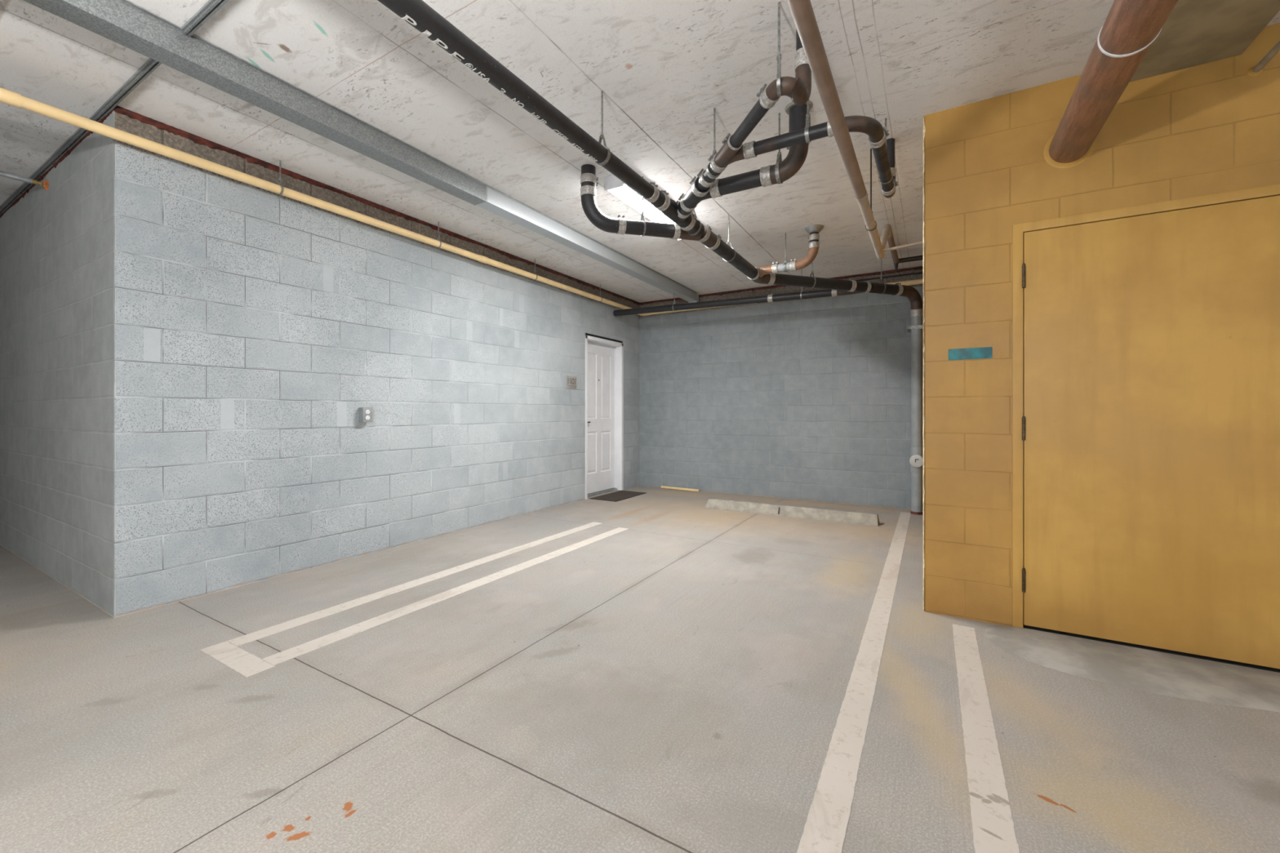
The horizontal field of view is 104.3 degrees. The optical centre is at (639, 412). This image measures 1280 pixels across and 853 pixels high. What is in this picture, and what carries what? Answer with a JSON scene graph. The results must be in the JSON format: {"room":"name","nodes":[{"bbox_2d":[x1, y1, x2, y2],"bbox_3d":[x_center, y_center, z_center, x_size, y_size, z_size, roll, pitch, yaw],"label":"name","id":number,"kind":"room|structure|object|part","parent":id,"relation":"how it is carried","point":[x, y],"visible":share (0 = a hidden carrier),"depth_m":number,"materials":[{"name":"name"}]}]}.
{"room":"parking garage","nodes":[
{"label":"parking garage","id":0,"kind":"room"},
{"bbox_2d":[0,132,102,609],"bbox_3d":[-5.708,-0.280,4.512,6.190,2.840,0.200,0,0,30],"label":"wall","id":1,"kind":"structure","parent":0,"point":[51,239],"depth_m":3.37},
{"bbox_2d":[0,170,48,190],"bbox_3d":[-5.136,-1.590,1.796,0.072,0.072,3.910,0,0,30],"label":"conduit","id":2,"kind":"object","parent":1,"relation":"attached to","point":[45,184],"visible":1,"depth_m":3.39,"materials":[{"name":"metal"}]},
{"bbox_2d":[0,106,115,217],"bbox_3d":[-4.685,-1.677,3.784,4.090,0.047,0.024,0,0,30],"label":"firestop sealant","id":3,"kind":"object","parent":1,"relation":"attached to","point":[68,152],"visible":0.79,"depth_m":3.35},
{"bbox_2d":[102,110,114,617],"bbox_3d":[-3.002,-0.280,2.811,0.198,2.840,0.003,0,0,30],"label":"trim","id":4,"kind":"structure","parent":1,"relation":"attached to","point":[108,143],"depth_m":2.81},
{"bbox_2d":[114,111,639,617],"bbox_3d":[-1.548,-0.280,5.292,0.200,2.840,5.750,0,0,30],"label":"wall","id":5,"kind":"structure","parent":0,"point":[254,326],"depth_m":3.63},
{"bbox_2d":[359,407,372,422],"bbox_3d":[-2.180,0.018,3.953,0.062,0.121,0.076,0,0,30],"label":"wall outlet","id":6,"kind":"object","parent":5,"relation":"attached to","point":[365,413],"visible":1,"depth_m":3.93,"materials":[{"name":"grey metal"}]},
{"bbox_2d":[115,105,639,304],"bbox_3d":[-1.455,-1.674,5.238,0.024,0.052,5.750,0,0,30],"label":"firestop sealant","id":7,"kind":"object","parent":5,"relation":"attached to","point":[197,140],"visible":1,"depth_m":3.62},
{"bbox_2d":[566,375,577,389],"bbox_3d":[-0.857,-0.375,6.266,0.009,0.160,0.200,0,0,30],"label":"room sign","id":8,"kind":"object","parent":5,"relation":"attached to","point":[571,381],"visible":1,"depth_m":6.26,"materials":[{"name":"paint"}]},
{"bbox_2d":[585,333,623,499],"bbox_3d":[-0.549,0.048,6.955,0.164,2.184,0.930,0,0,30],"label":"door","id":9,"kind":"structure","parent":5,"relation":"in","point":[604,357],"depth_m":7.08,"materials":[{"name":"white paint"}]},
{"bbox_2d":[0,485,1279,852],"bbox_3d":[-1.248,1.215,2.816,16.000,0.150,10.800,0,0,30],"label":"floor","id":10,"kind":"structure","parent":0,"point":[677,680],"depth_m":1.84,"materials":[{"name":"concrete"}]},
{"bbox_2d":[199,640,275,677],"bbox_3d":[-1.874,1.139,2.308,0.489,0.001,0.108,0,0,30],"label":"parking line","id":11,"kind":"object","parent":10,"relation":"on","point":[237,659],"visible":1,"depth_m":2.30,"materials":[{"name":"paint"}]},
{"bbox_2d":[226,521,601,646],"bbox_3d":[-1.220,1.139,3.797,0.116,0.001,3.120,0,0,30],"label":"parking line","id":12,"kind":"object","parent":10,"relation":"on","point":[250,637],"visible":1,"depth_m":3.14,"materials":[{"name":"paint"}]},
{"bbox_2d":[262,527,627,665],"bbox_3d":[-0.927,1.139,3.584,0.118,0.001,3.050,0,0,30],"label":"parking line","id":13,"kind":"object","parent":10,"relation":"on","point":[276,659],"visible":1,"depth_m":2.90,"materials":[{"name":"paint"}]},
{"bbox_2d":[589,490,645,502],"bbox_3d":[-0.288,1.135,6.791,0.426,0.008,0.786,0,0,30],"label":"doormat","id":14,"kind":"object","parent":10,"relation":"on","point":[619,495],"visible":1,"depth_m":6.74,"materials":[{"name":"rubber"}]},
{"bbox_2d":[661,485,699,492],"bbox_3d":[0.583,1.119,7.280,0.632,0.040,0.040,0,0,34],"label":"plank","id":15,"kind":"object","parent":10,"relation":"on","point":[662,486],"visible":1,"depth_m":7.25,"materials":[{"name":"wood"}]},
{"bbox_2d":[705,497,879,526],"bbox_3d":[1.617,1.085,5.524,1.871,0.109,0.166,0,0,30],"label":"wheel stop","id":16,"kind":"object","parent":10,"relation":"on","point":[824,514],"visible":1,"depth_m":5.41,"materials":[{"name":"concrete"}]},
{"bbox_2d":[796,511,911,852],"bbox_3d":[1.595,1.139,3.220,0.103,0.001,5.670,0,0,30],"label":"parking line","id":17,"kind":"object","parent":10,"relation":"on","point":[825,826],"visible":1,"depth_m":1.77,"materials":[{"name":"paint"}]},
{"bbox_2d":[906,308,923,515],"bbox_3d":[3.138,-0.010,5.677,0.179,2.300,0.348,0,0,30],"label":"pipe","id":18,"kind":"object","parent":10,"relation":"on","point":[916,460],"visible":0.98,"depth_m":5.55,"materials":[{"name":"silver metal"}]},
{"bbox_2d":[952,624,1019,852],"bbox_3d":[1.115,1.139,1.613,0.101,0.001,2.410,0,0,30],"label":"parking line","id":19,"kind":"object","parent":10,"relation":"on","point":[993,824],"visible":1,"depth_m":1.64,"materials":[{"name":"paint"}]},
{"bbox_2d":[983,625,1279,712],"bbox_3d":[2.341,1.135,2.143,1.411,0.009,0.476,0,0,30],"label":"cement patch","id":20,"kind":"object","parent":10,"relation":"on","point":[1159,673],"visible":1,"depth_m":2.19,"materials":[{"name":"grey concrete"}]},
{"bbox_2d":[0,0,1279,302],"bbox_3d":[-1.248,-1.800,2.816,16.000,0.200,10.800,0,0,30],"label":"ceiling","id":21,"kind":"structure","parent":0,"point":[661,68],"depth_m":2.64,"materials":[{"name":"concrete"}]},
{"bbox_2d":[0,57,161,214],"bbox_3d":[-3.824,-1.690,3.270,3.897,0.021,0.036,0,0,30],"label":"channel","id":22,"kind":"object","parent":21,"relation":"attached to","point":[151,64],"visible":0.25,"depth_m":2.84,"materials":[{"name":"grey metal"}]},
{"bbox_2d":[181,0,228,35],"bbox_3d":[-1.300,-1.690,1.792,1.655,0.021,0.036,0,0,30],"label":"channel","id":23,"kind":"object","parent":21,"relation":"attached to","point":[211,7],"visible":1,"depth_m":2.12,"materials":[{"name":"silver metal"}]},
{"bbox_2d":[277,160,283,195],"bbox_3d":[-2.427,-1.583,3.356,0.066,0.233,0.016,0,0,30],"label":"hanger","id":24,"kind":"object","parent":21,"relation":"hanging from","point":[280,183],"visible":0.81,"depth_m":3.35,"materials":[{"name":"metal"}]},
{"bbox_3d":[-2.427,-1.630,3.356,0.009,0.140,0.009,0,0,30],"label":"rod","id":25,"kind":"part","parent":24,"relation":"part of","materials":[{"name":"metal"}]},
{"bbox_2d":[0,87,923,315],"bbox_3d":[-0.758,-1.500,2.520,3.794,0.067,9.584,0,0,30],"label":"pipe","id":26,"kind":"object","parent":24,"relation":"hanging from","point":[6,96],"visible":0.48,"depth_m":3.18,"materials":[{"name":"plastic"}]},
{"bbox_2d":[22,0,698,302],"bbox_3d":[-1.502,-1.609,3.232,0.147,0.179,9.060,0,0,30],"label":"ceiling beam","id":27,"kind":"structure","parent":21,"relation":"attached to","point":[125,23],"depth_m":2.65,"materials":[{"name":"grey metal"}]},
{"bbox_3d":[-1.204,-1.638,3.755,0.134,0.122,0.008,0,0,30],"label":"seam plate","id":28,"kind":"part","parent":27,"relation":"part of","materials":[{"name":"grey metal"}]},
{"bbox_3d":[0.766,-1.609,7.118,0.134,0.179,0.060,0,0,30],"label":"plate","id":29,"kind":"part","parent":27,"relation":"part of","materials":[{"name":"grey metal"}]},
{"bbox_2d":[435,221,441,248],"bbox_3d":[-1.796,-1.583,4.435,0.066,0.233,0.016,0,0,30],"label":"hanger","id":30,"kind":"object","parent":21,"relation":"hanging from","point":[438,235],"visible":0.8,"depth_m":4.43,"materials":[{"name":"metal"}]},
{"bbox_2d":[533,258,537,279],"bbox_3d":[-1.164,-1.583,5.513,0.066,0.233,0.016,0,0,30],"label":"hanger","id":31,"kind":"object","parent":21,"relation":"hanging from","point":[535,259],"visible":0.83,"depth_m":5.51,"materials":[{"name":"metal"}]},
{"bbox_2d":[595,90,610,165],"bbox_3d":[-0.201,-1.506,2.632,0.096,0.388,0.022,0,0,30],"label":"hanger","id":32,"kind":"object","parent":21,"relation":"hanging from","point":[602,135],"visible":0.75,"depth_m":2.63,"materials":[{"name":"metal"}]},
{"bbox_3d":[-0.201,-1.575,2.632,0.010,0.250,0.010,0,0,30],"label":"rod","id":33,"kind":"part","parent":32,"relation":"part of","materials":[{"name":"metal"}]},
{"bbox_2d":[580,164,701,240],"bbox_3d":[0.015,-1.483,3.583,0.903,0.435,0.115,0,0,-19],"label":"branch","id":34,"kind":"object","parent":21,"relation":"hanging from","point":[618,225],"visible":0.92,"depth_m":3.47,"materials":[{"name":"black metal"}]},
{"bbox_2d":[640,176,645,236],"bbox_3d":[0.019,-1.486,3.584,0.020,0.428,0.110,0,0,-15],"label":"hanger","id":35,"kind":"object","parent":21,"relation":"hanging from","point":[642,212],"visible":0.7,"depth_m":3.58,"materials":[{"name":"metal"}]},
{"bbox_3d":[0.019,-1.562,3.584,0.010,0.276,0.010,0,0,30],"label":"rod","id":36,"kind":"part","parent":35,"relation":"part of","materials":[{"name":"metal"}]},
{"bbox_2d":[604,174,683,240],"bbox_3d":[0.117,-1.652,4.080,0.158,0.094,1.220,0,0,30],"label":"fluorescent light","id":37,"kind":"object","parent":21,"relation":"attached to","point":[613,184],"visible":0.44,"depth_m":3.75,"materials":[{"name":"white plastic"}]},
{"bbox_2d":[608,184,673,223],"bbox_3d":[0.117,-1.627,4.080,0.136,0.034,1.180,0,0,30],"label":"diffuser","id":38,"kind":"object","parent":37,"relation":"attached to","point":[624,193],"depth_m":3.82,"materials":[{"name":"white plastic"}]},
{"bbox_2d":[688,209,701,235],"bbox_3d":[0.390,-1.500,3.642,0.120,0.400,0.022,0,0,30],"label":"hanger","id":39,"kind":"object","parent":21,"relation":"hanging from","point":[693,211],"visible":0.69,"depth_m":3.62,"materials":[{"name":"metal"}]},
{"bbox_2d":[706,107,721,177],"bbox_3d":[0.416,-1.509,2.780,0.086,0.383,0.020,0,0,-13],"label":"hanger","id":40,"kind":"object","parent":21,"relation":"hanging from","point":[713,150],"visible":0.67,"depth_m":2.77,"materials":[{"name":"metal"}]},
{"bbox_3d":[0.416,-1.573,2.780,0.010,0.255,0.010,0,0,30],"label":"rod","id":41,"kind":"part","parent":40,"relation":"part of","materials":[{"name":"metal"}]},
{"bbox_2d":[722,214,735,262],"bbox_3d":[0.764,-1.500,4.280,0.120,0.400,0.018,0,0,30],"label":"hanger","id":42,"kind":"object","parent":21,"relation":"hanging from","point":[728,241],"visible":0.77,"depth_m":4.28,"materials":[{"name":"metal"}]},
{"bbox_3d":[0.764,-1.581,4.280,0.010,0.238,0.010,0,0,30],"label":"rod","id":43,"kind":"part","parent":42,"relation":"part of","materials":[{"name":"metal"}]},
{"bbox_2d":[695,100,813,204],"bbox_3d":[0.613,-1.503,2.950,0.799,0.394,0.154,0,0,33],"label":"pipe","id":44,"kind":"object","parent":21,"relation":"hanging from","point":[764,176],"visible":0.7,"depth_m":2.80,"materials":[{"name":"black cast iron"},{"name":"stainless steel"},{"name":"zinc"}]},
{"bbox_3d":[0.389,-1.360,3.085,0.128,0.094,0.274,0,0,-42],"label":"wye arm","id":45,"kind":"part","parent":44,"relation":"part of","materials":[{"name":"black metal"}]},
{"bbox_2d":[776,1,781,96],"bbox_3d":[0.577,-1.510,2.064,0.020,0.381,0.082,0,0,15],"label":"hanger","id":46,"kind":"object","parent":21,"relation":"hanging from","point":[779,55],"visible":0.9,"depth_m":2.06,"materials":[{"name":"metal"}]},
{"bbox_2d":[675,28,811,221],"bbox_3d":[0.436,-1.502,2.718,0.260,0.394,1.444,0,0,-19],"label":"pipe","id":47,"kind":"object","parent":46,"relation":"hanging from","point":[798,88],"visible":0.91,"depth_m":2.30,"materials":[{"name":"black metal"}]},
{"bbox_3d":[0.577,-1.581,2.064,0.010,0.237,0.010,0,0,30],"label":"rod","id":48,"kind":"part","parent":46,"relation":"part of","materials":[{"name":"metal"}]},
{"bbox_2d":[774,112,782,184],"bbox_3d":[0.792,-1.502,2.827,0.021,0.397,0.113,0,0,30],"label":"hanger","id":49,"kind":"object","parent":21,"relation":"hanging from","point":[779,159],"visible":0.76,"depth_m":2.81,"materials":[{"name":"metal"}]},
{"bbox_3d":[0.792,-1.579,2.827,0.010,0.241,0.010,0,0,30],"label":"rod","id":50,"kind":"part","parent":49,"relation":"part of","materials":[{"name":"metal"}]},
{"bbox_2d":[783,232,786,271],"bbox_3d":[1.378,-1.516,4.709,0.021,0.369,0.088,0,0,30],"label":"hanger","id":51,"kind":"object","parent":21,"relation":"hanging from","point":[785,256],"visible":0.82,"depth_m":4.70,"materials":[{"name":"metal"}]},
{"bbox_2d":[759,224,823,277],"bbox_3d":[1.398,-1.514,4.726,0.673,0.371,0.169,0,0,36],"label":"pipe","id":52,"kind":"object","parent":21,"relation":"hanging from","point":[813,230],"visible":0.99,"depth_m":4.59,"materials":[{"name":"metal"}]},
{"bbox_3d":[1.220,-1.373,4.832,0.125,0.085,0.269,0,0,-35],"label":"wye arm","id":53,"kind":"part","parent":52,"relation":"part of","materials":[{"name":"orange metal"}]},
{"bbox_2d":[800,268,802,299],"bbox_3d":[1.868,-1.502,5.743,0.018,0.396,0.094,0,0,30],"label":"hanger","id":54,"kind":"object","parent":21,"relation":"hanging from","point":[802,268],"visible":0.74,"depth_m":5.73,"materials":[{"name":"metal"}]},
{"bbox_2d":[804,99,811,142],"bbox_3d":[0.822,-1.512,2.433,0.021,0.377,0.074,0,0,30],"label":"hanger","id":55,"kind":"object","parent":21,"relation":"hanging from","point":[807,115],"visible":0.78,"depth_m":2.42,"materials":[{"name":"metal"}]},
{"bbox_3d":[0.822,-1.569,2.433,0.010,0.261,0.010,0,0,30],"label":"rod","id":56,"kind":"part","parent":55,"relation":"part of","materials":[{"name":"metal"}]},
{"bbox_2d":[808,262,816,288],"bbox_3d":[1.791,-1.498,5.181,0.020,0.405,0.120,0,0,-13],"label":"hanger","id":57,"kind":"object","parent":21,"relation":"hanging from","point":[811,271],"visible":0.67,"depth_m":5.17,"materials":[{"name":"metal"}]},
{"bbox_2d":[786,0,923,270],"bbox_3d":[0.701,-1.401,1.589,0.337,0.453,8.450,0,0,30],"label":"pipe","id":58,"kind":"object","parent":21,"relation":"attached to","point":[802,11],"visible":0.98,"depth_m":1.99,"materials":[{"name":"metal"}]},
{"bbox_3d":[2.710,-1.545,5.262,0.044,0.080,0.044,0,0,30],"label":"drip leg","id":59,"kind":"part","parent":58,"relation":"part of","materials":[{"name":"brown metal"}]},
{"bbox_2d":[883,240,923,251],"bbox_3d":[1.939,-1.225,3.674,0.306,0.040,0.020,0,0,30],"label":"pipe","id":60,"kind":"object","parent":58,"relation":"attached to","point":[918,242],"depth_m":3.66,"materials":[{"name":"beige paint"}]},
{"bbox_2d":[897,255,923,262],"bbox_3d":[2.837,-1.600,5.187,0.285,0.048,0.048,0,0,30],"label":"pipe","id":61,"kind":"object","parent":58,"relation":"attached to","point":[919,257],"depth_m":5.18,"materials":[{"name":"brown metal"}]},
{"bbox_2d":[865,148,876,231],"bbox_3d":[1.489,-1.436,3.207,0.068,0.529,0.016,0,0,30],"label":"hanger","id":62,"kind":"object","parent":21,"relation":"hanging from","point":[870,148],"visible":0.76,"depth_m":3.20,"materials":[{"name":"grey metal"}]},
{"bbox_3d":[1.489,-1.488,3.207,0.009,0.424,0.009,0,0,30],"label":"rod","id":63,"kind":"part","parent":62,"relation":"part of","materials":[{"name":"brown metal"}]},
{"bbox_2d":[879,259,885,293],"bbox_3d":[2.628,-1.494,5.415,0.020,0.411,0.120,0,0,-12],"label":"hanger","id":64,"kind":"object","parent":21,"relation":"hanging from","point":[881,260],"visible":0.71,"depth_m":5.41,"materials":[{"name":"metal"}]},
{"bbox_2d":[377,0,922,309],"bbox_3d":[-0.151,-1.269,2.479,1.231,0.314,9.071,0,0,39],"label":"drain pipe","id":65,"kind":"object","parent":64,"relation":"hanging from","point":[430,24],"visible":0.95,"depth_m":2.43,"materials":[{"name":"black metal"}]},
{"bbox_2d":[878,117,893,184],"bbox_3d":[1.421,-1.512,2.876,0.074,0.377,0.018,0,0,30],"label":"hanger","id":66,"kind":"object","parent":21,"relation":"hanging from","point":[886,117],"visible":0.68,"depth_m":2.87,"materials":[{"name":"metal"}]},
{"bbox_2d":[726,115,897,198],"bbox_3d":[1.104,-1.510,2.655,1.271,0.378,0.597,0,0,-23],"label":"pipe","id":67,"kind":"object","parent":66,"relation":"hanging from","point":[884,156],"visible":0.83,"depth_m":2.49,"materials":[{"name":"metal"}]},
{"bbox_3d":[0.504,-1.360,2.626,0.192,0.068,0.080,0,0,38],"label":"wye arm","id":68,"kind":"part","parent":67,"relation":"part of","materials":[{"name":"metal"}]},
{"bbox_3d":[1.421,-1.569,2.876,0.010,0.261,0.010,0,0,30],"label":"rod","id":69,"kind":"part","parent":66,"relation":"part of","materials":[{"name":"metal"}]},
{"bbox_2d":[1128,0,1279,82],"bbox_3d":[1.151,-1.649,0.067,0.478,0.099,5.279,0,0,30],"label":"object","id":70,"kind":"structure","parent":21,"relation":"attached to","point":[1195,33],"depth_m":2.10,"materials":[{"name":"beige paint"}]},
{"bbox_3d":[0.453,-1.519,6.572,0.018,0.362,0.093,0,0,30],"label":"hanger","id":71,"kind":"object","parent":21,"relation":"hanging from","visible":0},
{"bbox_2d":[613,288,860,315],"bbox_3d":[1.054,-1.371,6.209,3.276,0.151,0.134,0,0,30],"label":"drain pipe","id":72,"kind":"object","parent":71,"relation":"hanging from","point":[828,292],"visible":0.91,"depth_m":6.10,"materials":[{"name":"black metal"}]},
{"bbox_2d":[639,269,923,510],"bbox_3d":[1.754,-0.280,6.806,4.370,2.840,0.200,0,0,30],"label":"wall","id":73,"kind":"structure","parent":0,"point":[804,399],"depth_m":6.61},
{"bbox_2d":[639,266,923,305],"bbox_3d":[1.656,-1.677,6.738,3.870,0.046,0.024,0,0,30],"label":"firestop sealant","id":74,"kind":"object","parent":73,"relation":"attached to","point":[919,267],"visible":0.73,"depth_m":6.67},
{"bbox_2d":[854,271,923,280],"bbox_3d":[2.934,-1.625,5.986,0.915,0.018,0.018,0,0,30],"label":"conduit","id":75,"kind":"object","parent":73,"relation":"attached to","point":[919,272],"visible":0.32,"depth_m":5.94,"materials":[{"name":"brown metal"}]},
{"bbox_2d":[923,22,1279,626],"bbox_3d":[4.781,-0.280,2.960,5.340,2.840,3.380,0,0,30],"label":"wall","id":76,"kind":"structure","parent":0,"point":[1213,127],"depth_m":2.67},
{"bbox_2d":[923,117,925,611],"bbox_3d":[1.627,-0.275,2.852,0.005,2.830,0.019,0,0,-15],"label":"trim","id":77,"kind":"structure","parent":76,"relation":"attached to","point":[924,128],"depth_m":2.85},
{"bbox_2d":[948,346,991,359],"bbox_3d":[1.815,-0.324,2.736,0.201,0.061,0.004,0,0,30],"label":"plate","id":78,"kind":"object","parent":76,"relation":"attached to","point":[985,352],"visible":1,"depth_m":2.73,"materials":[{"name":"teal plastic"}]},
{"bbox_2d":[1043,0,1177,168],"bbox_3d":[0.723,-1.344,0.041,0.208,0.208,5.800,0,0,30],"label":"rusty pipe","id":79,"kind":"object","parent":76,"relation":"attached to","point":[1130,28],"visible":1,"depth_m":1.88,"materials":[{"name":"metal"}]},
{"bbox_2d":[1012,183,1279,669],"bbox_3d":[2.490,0.072,2.371,1.158,2.135,0.192,0,0,30],"label":"door","id":80,"kind":"structure","parent":76,"relation":"in","point":[1146,338],"depth_m":2.37,"materials":[{"name":"paint"}]},
{"bbox_2d":[1022,624,1279,672],"bbox_3d":[2.488,1.136,2.367,1.062,0.008,0.060,0,0,30],"label":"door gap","id":81,"kind":"structure","parent":76,"relation":"attached to","point":[1240,664],"depth_m":2.38,"materials":[{"name":"black"}]},
{"bbox_2d":[1247,40,1279,76],"bbox_3d":[1.396,-1.513,-0.070,0.052,0.052,5.290,0,0,30],"label":"conduit","id":82,"kind":"object","parent":76,"relation":"attached to","point":[1255,70],"visible":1,"depth_m":2.14,"materials":[{"name":"beige metal"}]}
]}

